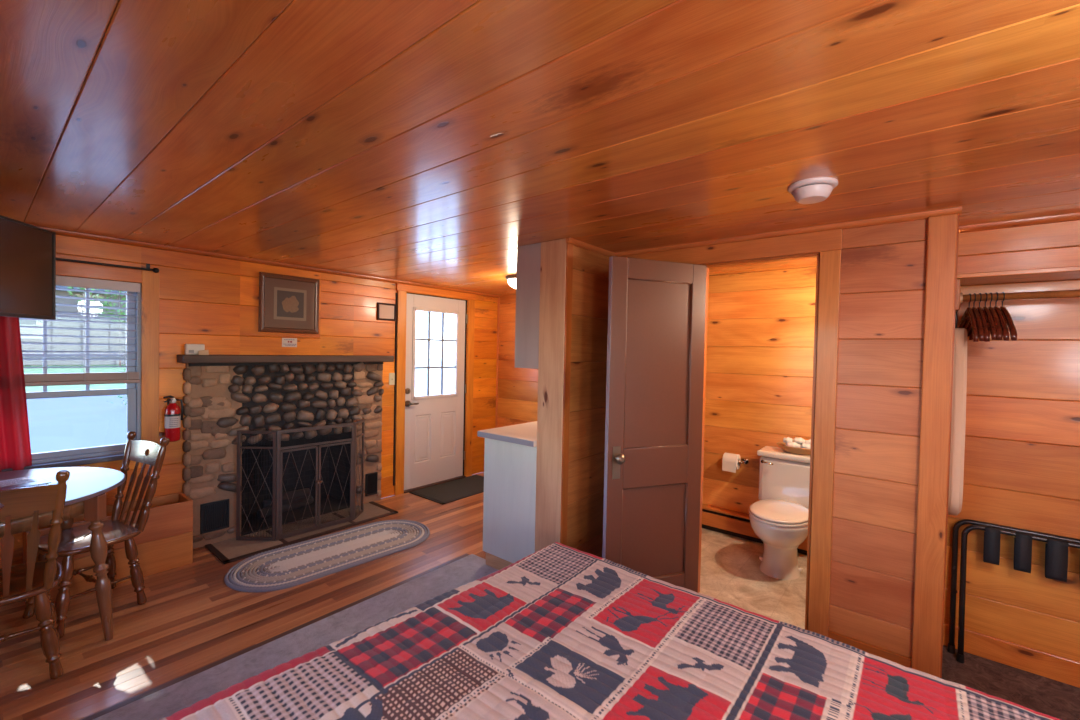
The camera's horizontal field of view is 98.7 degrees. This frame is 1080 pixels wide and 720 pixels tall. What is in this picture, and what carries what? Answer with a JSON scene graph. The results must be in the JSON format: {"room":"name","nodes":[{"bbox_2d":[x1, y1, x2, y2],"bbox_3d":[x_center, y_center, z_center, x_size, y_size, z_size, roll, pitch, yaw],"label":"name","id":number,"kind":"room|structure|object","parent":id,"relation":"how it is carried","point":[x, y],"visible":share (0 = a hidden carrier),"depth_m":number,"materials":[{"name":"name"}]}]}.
{"room":"cabin bedroom","nodes":[
{"label":"cabin bedroom","id":0,"kind":"room"},
{"bbox_2d":[0,235,497,567],"bbox_3d":[-2.056,0.285,3.926,0.090,2.137,4.712,2,2,39],"label":"wall","id":1,"kind":"structure","parent":0,"point":[212,302],"depth_m":3.55,"materials":[{"name":"orange wood"}]},
{"bbox_2d":[1,453,123,471],"bbox_3d":[-2.965,0.630,2.712,0.060,0.030,0.980,2,2,39],"label":"trim","id":2,"kind":"structure","parent":1,"relation":"attached to","point":[91,460],"depth_m":2.83,"materials":[{"name":"paint"}]},
{"bbox_2d":[22,275,140,463],"bbox_3d":[-2.980,0.051,2.793,0.100,1.123,0.870,2,2,39],"label":"window","id":3,"kind":"structure","parent":1,"relation":"in","point":[133,390],"depth_m":3.01,"materials":[{"name":"paint"}]},
{"bbox_2d":[19,275,139,386],"bbox_3d":[-2.936,-0.177,2.768,0.060,0.661,0.840,2,2,39],"label":"window blind","id":4,"kind":"object","parent":3,"relation":"attached to","point":[35,379],"visible":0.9,"depth_m":2.89,"materials":[{"name":"white plastic"}]},
{"bbox_2d":[56,260,141,282],"bbox_3d":[-2.921,-0.559,2.743,0.020,0.100,0.870,2,2,39],"label":"trim","id":5,"kind":"structure","parent":1,"relation":"attached to","point":[63,268],"depth_m":2.91,"materials":[{"name":"orange wood"}]},
{"bbox_2d":[56,258,158,272],"bbox_3d":[-2.963,-0.611,2.643,0.078,0.063,1.242,2,2,39],"label":"curtain rod","id":6,"kind":"object","parent":1,"relation":"attached to","point":[155,270],"visible":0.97,"depth_m":2.93,"materials":[{"name":"black paint"}]},
{"bbox_2d":[0,316,31,471],"bbox_3d":[-3.137,0.061,2.428,0.048,1.335,0.645,2,2,39],"label":"curtain","id":7,"kind":"object","parent":6,"relation":"hanging from","point":[15,447],"visible":0.66,"depth_m":2.62,"materials":[{"name":"red fabric"}]},
{"bbox_2d":[141,270,158,452],"bbox_3d":[-2.933,0.013,2.755,0.020,1.243,1.054,2,2,39],"label":"trim","id":8,"kind":"structure","parent":1,"relation":"attached to","point":[150,280],"depth_m":3.12,"materials":[{"name":"orange wood"}]},
{"bbox_2d":[163,395,183,441],"bbox_3d":[-2.525,0.400,3.200,0.101,0.318,0.105,1,1,-24],"label":"fire extinguisher","id":9,"kind":"object","parent":1,"relation":"attached to","point":[173,417],"visible":0.98,"depth_m":3.17,"materials":[{"name":"red metal"}]},
{"bbox_2d":[169,418,177,426],"bbox_3d":[-2.498,0.427,3.165,0.007,0.056,0.048,2,2,39],"label":"label","id":10,"kind":"object","parent":9,"relation":"attached to","point":[173,422],"depth_m":3.16,"materials":[{"name":"white paper"}]},
{"bbox_2d":[40,227,499,297],"bbox_3d":[-1.988,-0.768,3.867,0.028,0.028,4.712,2,2,39],"label":"trim","id":11,"kind":"structure","parent":1,"relation":"attached to","point":[58,232],"depth_m":3.47,"materials":[{"name":"brown wood"}]},
{"bbox_2d":[258,272,319,333],"bbox_3d":[-2.047,-0.456,3.805,0.033,0.467,0.464,2,2,39],"label":"framed print","id":12,"kind":"object","parent":1,"relation":"attached to","point":[287,304],"visible":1,"depth_m":3.79,"materials":[{"name":"brown wood"}]},
{"bbox_2d":[277,290,303,317],"bbox_3d":[-2.044,-0.456,3.803,0.006,0.211,0.208,2,2,39],"label":"print","id":13,"kind":"object","parent":12,"relation":"attached to","point":[290,303],"depth_m":3.80},
{"bbox_2d":[282,338,296,346],"bbox_3d":[-2.064,-0.144,3.823,0.003,0.074,0.118,2,2,39],"label":"wall label","id":14,"kind":"object","parent":1,"relation":"attached to","point":[286,342],"visible":1,"depth_m":3.82,"materials":[{"name":"paper"}]},
{"bbox_2d":[377,302,396,320],"bbox_3d":[-1.484,-0.467,4.499,0.024,0.166,0.202,2,2,39],"label":"framed notice","id":15,"kind":"object","parent":1,"relation":"attached to","point":[385,311],"visible":1,"depth_m":4.50,"materials":[{"name":"paper"}]},
{"bbox_2d":[389,373,394,384],"bbox_3d":[-1.455,0.187,4.572,0.016,0.120,0.070,2,2,39],"label":"light switch","id":16,"kind":"object","parent":1,"relation":"attached to","point":[391,375],"visible":1,"depth_m":4.57,"materials":[{"name":"beige plastic"}]},
{"bbox_2d":[393,293,396,485],"bbox_3d":[-1.437,0.294,4.603,0.010,1.917,0.016,2,2,39],"label":"trim","id":17,"kind":"structure","parent":1,"relation":"attached to","point":[396,293],"depth_m":4.60,"materials":[{"name":"brown wood"}]},
{"bbox_2d":[394,291,406,494],"bbox_3d":[-1.397,0.332,4.647,0.020,2.040,0.098,2,2,39],"label":"trim","id":18,"kind":"structure","parent":1,"relation":"attached to","point":[401,295],"depth_m":4.63,"materials":[{"name":"orange wood"}]},
{"bbox_2d":[404,292,466,492],"bbox_3d":[-1.131,0.332,5.027,0.151,2.035,0.823,2,2,39],"label":"door","id":19,"kind":"structure","parent":1,"relation":"in","point":[436,326],"depth_m":5.01,"materials":[{"name":"white paint"}]},
{"bbox_2d":[396,283,475,300],"bbox_3d":[-1.083,-0.724,4.981,0.022,0.071,1.050,2,2,39],"label":"trim","id":20,"kind":"structure","parent":1,"relation":"attached to","point":[399,287],"depth_m":4.92,"materials":[{"name":"orange wood"}]},
{"bbox_2d":[465,300,474,476],"bbox_3d":[-0.812,0.329,5.361,0.020,2.040,0.096,2,2,39],"label":"trim","id":21,"kind":"structure","parent":1,"relation":"attached to","point":[471,303],"depth_m":5.35,"materials":[{"name":"orange wood"}]},
{"bbox_2d":[495,297,499,427],"bbox_3d":[-0.528,0.280,5.708,0.018,2.137,0.018,2,2,39],"label":"trim","id":22,"kind":"structure","parent":1,"relation":"attached to","point":[499,297],"depth_m":5.70,"materials":[{"name":"brown wood"}]},
{"bbox_2d":[497,295,537,427],"bbox_3d":[0.381,0.312,5.035,2.279,2.137,0.090,2,2,39],"label":"wall","id":23,"kind":"structure","parent":0,"point":[517,387],"depth_m":5.57,"materials":[{"name":"brown wood"}]},
{"bbox_2d":[0,0,1079,295],"bbox_3d":[0.231,-0.745,2.083,5.722,0.090,4.760,2,2,39],"label":"ceiling","id":24,"kind":"structure","parent":0,"point":[428,142],"depth_m":1.33,"materials":[{"name":"brown wood"}]},
{"bbox_2d":[505,274,515,288],"bbox_3d":[-0.159,-0.694,4.198,0.310,0.115,0.310,2,2,39],"label":"ceiling light","id":25,"kind":"object","parent":24,"relation":"attached to","point":[511,279],"visible":0.32,"depth_m":4.11,"materials":[{"name":"white"}]},
{"bbox_2d":[788,177,837,203],"bbox_3d":[1.054,-0.648,1.797,0.170,0.058,0.170,2,2,39],"label":"smoke detector","id":26,"kind":"object","parent":24,"relation":"attached to","point":[818,189],"visible":1,"depth_m":1.75,"materials":[{"name":"plastic"}]},
{"bbox_2d":[0,472,1079,719],"bbox_3d":[0.185,1.490,2.128,5.722,0.132,4.760,2,2,39],"label":"floor","id":27,"kind":"structure","parent":0,"point":[190,620],"depth_m":2.46,"materials":[{"name":"laminate"}]},
{"bbox_2d":[0,470,69,678],"bbox_3d":[-2.318,0.926,1.974,0.499,0.931,0.425,2,2,41],"label":"dining chair","id":28,"kind":"object","parent":27,"relation":"on","point":[33,578],"visible":1,"depth_m":1.96,"materials":[{"name":"brown wood"}]},
{"bbox_2d":[0,467,125,640],"bbox_3d":[-2.626,1.003,2.200,0.985,0.751,0.985,2,2,39],"label":"dining table","id":29,"kind":"object","parent":27,"relation":"on","point":[87,487],"visible":0.67,"depth_m":2.28,"materials":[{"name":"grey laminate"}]},
{"bbox_2d":[0,475,50,489],"bbox_3d":[-2.583,0.614,2.243,0.220,0.023,0.263,2,1,31],"label":"binder","id":30,"kind":"object","parent":29,"relation":"on","point":[40,480],"visible":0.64,"depth_m":2.27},
{"bbox_2d":[0,477,35,486],"bbox_3d":[-2.614,0.601,2.251,0.140,0.001,0.200,2,1,25],"label":"leaflet","id":31,"kind":"object","parent":30,"relation":"on","point":[21,480],"visible":1,"depth_m":2.29,"materials":[{"name":"grey paper"}]},
{"bbox_2d":[22,431,169,637],"bbox_3d":[-2.451,0.911,2.584,0.425,0.931,0.499,2,1,26],"label":"dining chair","id":32,"kind":"object","parent":27,"relation":"on","point":[75,540],"visible":0.88,"depth_m":2.62,"materials":[{"name":"brown wood"}]},
{"bbox_2d":[23,492,192,605],"bbox_3d":[-2.671,1.149,2.907,0.277,0.425,0.750,2,2,39],"label":"wooden crate","id":33,"kind":"object","parent":27,"relation":"on","point":[165,543],"visible":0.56,"depth_m":2.96,"materials":[{"name":"brown wood"}]},
{"bbox_2d":[81,554,468,719],"bbox_3d":[-1.417,1.402,2.211,0.040,0.020,2.860,2,2,39],"label":"trim","id":34,"kind":"structure","parent":27,"relation":"on","point":[96,715],"depth_m":2.23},
{"bbox_2d":[177,354,397,563],"bbox_3d":[-2.035,0.667,3.880,0.902,1.416,1.625,2,2,39],"label":"fireplace","id":35,"kind":"object","parent":27,"relation":"on","point":[225,395],"visible":0.86,"depth_m":3.72,"materials":[{"name":"stone"}]},
{"bbox_2d":[185,344,204,354],"bbox_3d":[-2.421,-0.075,3.253,0.042,0.076,0.110,2,2,39],"label":"plastic box","id":36,"kind":"object","parent":35,"relation":"on","point":[190,349],"visible":0.9,"depth_m":3.23,"materials":[{"name":"white plastic"}]},
{"bbox_2d":[197,350,208,354],"bbox_3d":[-2.362,-0.054,3.252,0.040,0.036,0.063,2,2,44],"label":"folded card","id":37,"kind":"object","parent":35,"relation":"on","point":[201,352],"visible":1,"depth_m":3.25,"materials":[{"name":"white paper"}]},
{"bbox_2d":[200,499,228,533],"bbox_3d":[-2.394,1.150,3.416,0.017,0.215,0.180,2,2,39],"label":"vent","id":38,"kind":"object","parent":35,"relation":"attached to","point":[214,513],"depth_m":3.41,"materials":[{"name":"black metal"}]},
{"bbox_2d":[236,419,364,539],"bbox_3d":[-1.843,0.937,3.717,0.966,0.826,0.223,0,2,-44],"label":"fire screen","id":39,"kind":"object","parent":35,"relation":"on","point":[277,455],"visible":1,"depth_m":3.57,"materials":[{"name":"metal"}]},
{"bbox_2d":[365,472,377,495],"bbox_3d":[-1.597,1.173,4.392,0.017,0.210,0.120,2,2,39],"label":"vent","id":40,"kind":"object","parent":35,"relation":"attached to","point":[371,478],"depth_m":4.39,"materials":[{"name":"black metal"}]},
{"bbox_2d":[224,519,429,592],"bbox_3d":[-1.449,1.370,3.355,0.628,0.026,1.398,2,2,43],"label":"braided rug","id":41,"kind":"object","parent":27,"relation":"on","point":[298,563],"visible":1,"depth_m":3.24,"materials":[{"name":"grey fabric"}]},
{"bbox_2d":[409,475,483,504],"bbox_3d":[-0.834,1.353,4.906,0.533,0.012,0.920,2,2,39],"label":"door mat","id":42,"kind":"object","parent":27,"relation":"on","point":[451,491],"visible":0.73,"depth_m":4.79,"materials":[{"name":"fabric"}]},
{"bbox_2d":[749,446,809,579],"bbox_3d":[1.700,1.058,3.224,0.446,0.764,0.723,2,2,39],"label":"toilet","id":43,"kind":"object","parent":27,"relation":"on","point":[779,518],"visible":0.89,"depth_m":3.15,"materials":[{"name":"beige ceramic"}]},
{"bbox_2d":[776,442,810,454],"bbox_3d":[1.888,0.650,3.380,0.303,0.052,0.206,2,2,39],"label":"basket","id":44,"kind":"object","parent":43,"relation":"on","point":[782,445],"visible":0.59,"depth_m":3.33,"materials":[{"name":"wicker"}]},
{"bbox_2d":[783,437,792,442],"bbox_3d":[1.830,0.594,3.419,0.067,0.053,0.069,2,2,39],"label":"cloth","id":45,"kind":"object","parent":44,"relation":"in","point":[788,439],"visible":0.86,"depth_m":3.40,"materials":[{"name":"white fabric"}]},
{"bbox_2d":[786,442,800,447],"bbox_3d":[1.839,0.621,3.369,0.099,0.053,0.066,2,2,39],"label":"cloth","id":46,"kind":"object","parent":44,"relation":"in","point":[790,444],"visible":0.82,"depth_m":3.35,"materials":[{"name":"white fabric"}]},
{"bbox_2d":[793,437,805,443],"bbox_3d":[1.884,0.588,3.368,0.088,0.053,0.066,2,2,39],"label":"cloth","id":47,"kind":"object","parent":44,"relation":"in","point":[797,440],"visible":0.97,"depth_m":3.35,"materials":[{"name":"white fabric"}]},
{"bbox_2d":[800,443,810,448],"bbox_3d":[1.912,0.622,3.316,0.093,0.053,0.066,2,2,39],"label":"cloth","id":48,"kind":"object","parent":44,"relation":"in","point":[805,446],"visible":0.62,"depth_m":3.30,"materials":[{"name":"white fabric"}]},
{"bbox_2d":[947,519,1079,662],"bbox_3d":[2.266,1.131,2.115,0.594,0.671,0.122,2,2,39],"label":"luggage rack","id":49,"kind":"object","parent":27,"relation":"on","point":[1056,546],"visible":1,"depth_m":2.19,"materials":[{"name":"black metal"}]},
{"bbox_3d":[0.343,1.171,0.880,1.915,0.563,1.410,2,2,39],"label":"bed","id":50,"kind":"object","parent":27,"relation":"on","visible":0},
{"bbox_2d":[160,542,1060,719],"bbox_3d":[0.325,1.011,0.913,2.164,0.333,1.608,2,2,39],"label":"quilt","id":51,"kind":"object","parent":50,"relation":"on","point":[560,631],"visible":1,"depth_m":1.27,"materials":[{"name":"fabric"}]},
{"bbox_2d":[567,245,608,557],"bbox_3d":[0.672,0.349,3.497,0.120,2.137,1.738,2,2,39],"label":"wall partition","id":52,"kind":"structure","parent":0,"point":[590,284],"depth_m":2.95,"materials":[{"name":"brown wood"}]},
{"bbox_2d":[515,243,540,368],"bbox_3d":[0.524,-0.337,3.622,0.302,0.774,1.868,2,2,39],"label":"upper cabinet","id":53,"kind":"object","parent":52,"relation":"attached to","point":[528,256],"visible":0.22,"depth_m":2.91,"materials":[{"name":"white wood"}]},
{"bbox_2d":[535,238,565,551],"bbox_3d":[0.076,0.351,2.821,0.193,2.137,0.062,2,2,39],"label":"trim","id":54,"kind":"structure","parent":52,"relation":"attached to","point":[553,253],"depth_m":2.79,"materials":[{"name":"brown wood"}]},
{"bbox_2d":[560,242,572,545],"bbox_3d":[0.155,0.354,2.759,0.009,2.137,0.059,2,2,39],"label":"trim","id":55,"kind":"structure","parent":52,"relation":"attached to","point":[569,246],"depth_m":2.75,"materials":[{"name":"brown wood"}]},
{"bbox_2d":[566,237,614,256],"bbox_3d":[0.336,-0.701,2.921,0.028,0.028,0.551,2,2,39],"label":"trim","id":56,"kind":"structure","parent":52,"relation":"attached to","point":[574,242],"depth_m":2.88,"materials":[{"name":"brown wood"}]},
{"bbox_2d":[702,267,815,513],"bbox_3d":[1.971,0.374,3.551,1.823,2.137,0.090,2,2,39],"label":"wall","id":57,"kind":"structure","parent":0,"point":[760,355],"depth_m":3.71,"materials":[{"name":"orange wood"}]},
{"bbox_2d":[722,453,748,472],"bbox_3d":[1.560,0.823,3.744,0.209,0.136,0.137,2,2,39],"label":"toilet roll","id":58,"kind":"object","parent":57,"relation":"attached to","point":[731,462],"visible":1,"depth_m":3.71,"materials":[{"name":"white paper"}]},
{"bbox_2d":[702,504,807,554],"bbox_3d":[1.829,1.341,3.561,1.600,0.191,0.080,2,2,39],"label":"baseboard heater","id":59,"kind":"object","parent":57,"relation":"attached to","point":[725,521],"visible":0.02,"depth_m":3.76,"materials":[{"name":"brown painted metal"}]},
{"bbox_2d":[702,219,927,658],"bbox_3d":[1.163,0.377,2.643,1.723,2.137,0.060,2,2,39],"label":"wall","id":60,"kind":"structure","parent":0,"point":[883,274],"depth_m":2.23,"materials":[{"name":"brown wood"}]},
{"bbox_2d":[602,256,706,592],"bbox_3d":[0.668,0.425,2.667,0.644,1.978,0.160,1,1,-20],"label":"door","id":61,"kind":"structure","parent":60,"relation":"in","point":[657,309],"depth_m":2.65,"materials":[{"name":"brown paint"}]},
{"bbox_2d":[622,229,842,263],"bbox_3d":[1.010,-0.619,2.713,1.278,0.104,0.020,2,2,39],"label":"trim","id":62,"kind":"structure","parent":60,"relation":"attached to","point":[829,240],"depth_m":2.56,"materials":[{"name":"brown wood"}]},
{"bbox_2d":[698,253,819,629],"bbox_3d":[1.202,0.435,2.614,0.604,1.988,0.072,2,2,39],"label":"door frame","id":63,"kind":"structure","parent":60,"relation":"attached to","point":[814,255],"depth_m":2.42,"materials":[{"name":"brown wood"}]},
{"bbox_2d":[615,207,961,256],"bbox_3d":[1.167,-0.677,2.579,1.748,0.028,0.028,2,2,39],"label":"trim","id":64,"kind":"structure","parent":60,"relation":"attached to","point":[958,210],"depth_m":2.37,"materials":[{"name":"brown wood"}]},
{"bbox_2d":[808,250,840,636],"bbox_3d":[1.446,0.453,2.361,0.090,2.007,0.018,2,2,39],"label":"trim","id":65,"kind":"structure","parent":60,"relation":"attached to","point":[830,261],"depth_m":2.35,"materials":[{"name":"brown wood"}]},
{"bbox_2d":[828,630,911,667],"bbox_3d":[1.587,1.414,2.252,0.337,0.073,0.014,2,2,39],"label":"baseboard","id":66,"kind":"structure","parent":60,"relation":"attached to","point":[905,661],"depth_m":2.23,"materials":[{"name":"brown wood"}]},
{"bbox_2d":[911,214,957,677],"bbox_3d":[1.772,0.413,2.087,0.100,2.111,0.030,2,2,39],"label":"trim","id":67,"kind":"structure","parent":60,"relation":"attached to","point":[942,230],"depth_m":2.07,"materials":[{"name":"brown wood"}]},
{"bbox_2d":[940,215,958,677],"bbox_3d":[1.834,0.402,2.088,0.018,2.137,0.050,2,2,39],"label":"trim","id":68,"kind":"structure","parent":60,"relation":"attached to","point":[958,215],"depth_m":2.06,"materials":[{"name":"brown wood"}]},
{"bbox_2d":[944,220,1079,661],"bbox_3d":[2.699,0.423,1.893,1.595,2.137,0.050,2,2,39],"label":"wall","id":69,"kind":"structure","parent":0,"point":[1022,453],"depth_m":2.19,"materials":[{"name":"brown wood"}]},
{"bbox_2d":[943,623,1079,687],"bbox_3d":[2.658,1.423,1.888,1.595,0.113,0.014,2,2,39],"label":"baseboard","id":70,"kind":"structure","parent":69,"relation":"attached to","point":[1061,669],"depth_m":2.20,"materials":[{"name":"brown wood"}]},
{"bbox_2d":[956,266,1079,311],"bbox_3d":[2.599,-0.288,1.736,1.572,0.162,0.312,2,2,39],"label":"closet shelf","id":71,"kind":"object","parent":69,"relation":"attached to","point":[1058,278],"visible":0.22,"depth_m":2.11,"materials":[{"name":"brown wood"}]},
{"bbox_2d":[960,290,1079,302],"bbox_3d":[2.599,-0.272,1.723,1.554,0.052,0.052,2,2,39],"label":"closet rod","id":72,"kind":"object","parent":71,"relation":"attached to","point":[1060,293],"visible":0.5,"depth_m":2.06,"materials":[{"name":"brown wood"}]},
{"bbox_2d":[957,293,978,341],"bbox_3d":[2.021,-0.200,2.198,0.026,0.228,0.410,2,3,32],"label":"hanger","id":73,"kind":"object","parent":72,"relation":"hanging from","point":[969,312],"visible":0.91,"depth_m":2.14,"materials":[{"name":"brown wood"}]},
{"bbox_2d":[963,293,984,340],"bbox_3d":[2.033,-0.200,2.186,0.026,0.228,0.410,2,2,31],"label":"hanger","id":74,"kind":"object","parent":72,"relation":"hanging from","point":[976,313],"visible":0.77,"depth_m":2.09,"materials":[{"name":"brown wood"}]},
{"bbox_2d":[967,293,989,341],"bbox_3d":[2.048,-0.199,2.175,0.026,0.228,0.410,2,3,32],"label":"hanger","id":75,"kind":"object","parent":72,"relation":"hanging from","point":[980,310],"visible":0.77,"depth_m":2.09,"materials":[{"name":"brown wood"}]},
{"bbox_2d":[969,293,996,339],"bbox_3d":[2.062,-0.199,2.160,0.026,0.228,0.410,2,0,31],"label":"hanger","id":76,"kind":"object","parent":72,"relation":"hanging from","point":[989,317],"visible":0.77,"depth_m":2.06,"materials":[{"name":"brown wood"}]},
{"bbox_2d":[988,292,1002,339],"bbox_3d":[2.075,-0.198,2.149,0.026,0.228,0.410,2,1,32],"label":"hanger","id":77,"kind":"object","parent":72,"relation":"hanging from","point":[995,317],"visible":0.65,"depth_m":2.04,"materials":[{"name":"brown wood"}]},
{"bbox_2d":[987,292,1008,340],"bbox_3d":[2.090,-0.198,2.139,0.026,0.228,0.410,2,1,31],"label":"hanger","id":78,"kind":"object","parent":72,"relation":"hanging from","point":[1005,331],"visible":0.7,"depth_m":2.03,"materials":[{"name":"brown wood"}]},
{"bbox_2d":[989,292,1016,340],"bbox_3d":[2.106,-0.197,2.125,0.026,0.228,0.410,2,1,30],"label":"hanger","id":79,"kind":"object","parent":72,"relation":"hanging from","point":[1012,330],"visible":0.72,"depth_m":2.02,"materials":[{"name":"brown wood"}]},
{"bbox_2d":[959,213,1079,232],"bbox_3d":[2.694,-0.631,1.842,1.600,0.028,0.028,2,2,39],"label":"trim","id":80,"kind":"structure","parent":69,"relation":"attached to","point":[1075,216],"depth_m":2.18,"materials":[{"name":"brown wood"}]},
{"bbox_3d":[0.432,1.468,3.788,0.557,0.119,1.878,2,2,39],"label":"floor","id":81,"kind":"structure","parent":0,"visible":0},
{"bbox_2d":[483,438,536,569],"bbox_3d":[0.403,0.968,3.731,0.553,0.880,1.880,2,2,39],"label":"base cabinet","id":82,"kind":"object","parent":81,"relation":"on","point":[509,504],"visible":0.25,"depth_m":3.02,"materials":[{"name":"white wood"}]},
{"bbox_2d":[477,421,536,446],"bbox_3d":[0.398,0.507,3.717,0.568,0.040,1.915,2,2,39],"label":"countertop","id":83,"kind":"structure","parent":82,"relation":"on","point":[525,434],"depth_m":3.09,"materials":[{"name":"laminate"}]},
{"bbox_3d":[1.921,0.400,2.240,0.040,2.137,0.397,2,2,39],"label":"wall","id":84,"kind":"structure","parent":0,"visible":0},
{"bbox_2d":[948,311,966,515],"bbox_3d":[1.977,0.251,2.201,0.049,0.964,0.316,2,2,39],"label":"ironing board","id":85,"kind":"object","parent":84,"relation":"hanging from","point":[958,421],"visible":0.76,"depth_m":2.09,"materials":[{"name":"white fabric"}]},
{"bbox_3d":[-1.328,0.375,0.228,5.722,2.137,0.090,2,2,39],"label":"wall","id":86,"kind":"structure","parent":0,"visible":0},
{"bbox_2d":[0,215,55,319],"bbox_3d":[-2.691,-0.429,1.907,0.573,0.455,0.905,1,1,-14],"label":"television","id":87,"kind":"object","parent":86,"relation":"attached to","point":[27,251],"visible":1,"depth_m":2.24,"materials":[{"name":"black paint"}]},
{"label":"outside","id":88,"kind":"structure","parent":0,"visible":0},
{"bbox_2d":[26,395,481,498],"bbox_3d":[-11.115,1.220,22.018,95.000,0.060,100.000,2,2,39],"label":"ground","id":89,"kind":"structure","parent":88,"point":[64,423],"depth_m":10.84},
{"bbox_2d":[23,364,125,391],"bbox_3d":[-20.325,0.592,36.011,30.000,0.250,90.000,2,2,39],"label":"lawn","id":90,"kind":"structure","parent":89,"relation":"on","point":[100,369],"depth_m":26.62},
{"bbox_2d":[19,286,125,364],"bbox_3d":[-36.724,-4.466,33.905,9.600,9.400,23.600,2,2,39],"label":"cabin","id":91,"kind":"object","parent":90,"relation":"on","point":[37,331],"visible":0.08,"depth_m":32.50,"materials":[{"name":"white"}]},
{"bbox_2d":[67,287,125,321],"bbox_3d":[-26.723,-3.833,30.318,6.434,8.994,6.542,2,2,39],"label":"tree","id":92,"kind":"object","parent":90,"relation":"on","point":[70,293],"visible":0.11,"depth_m":28.85,"materials":[{"name":"green plant"}]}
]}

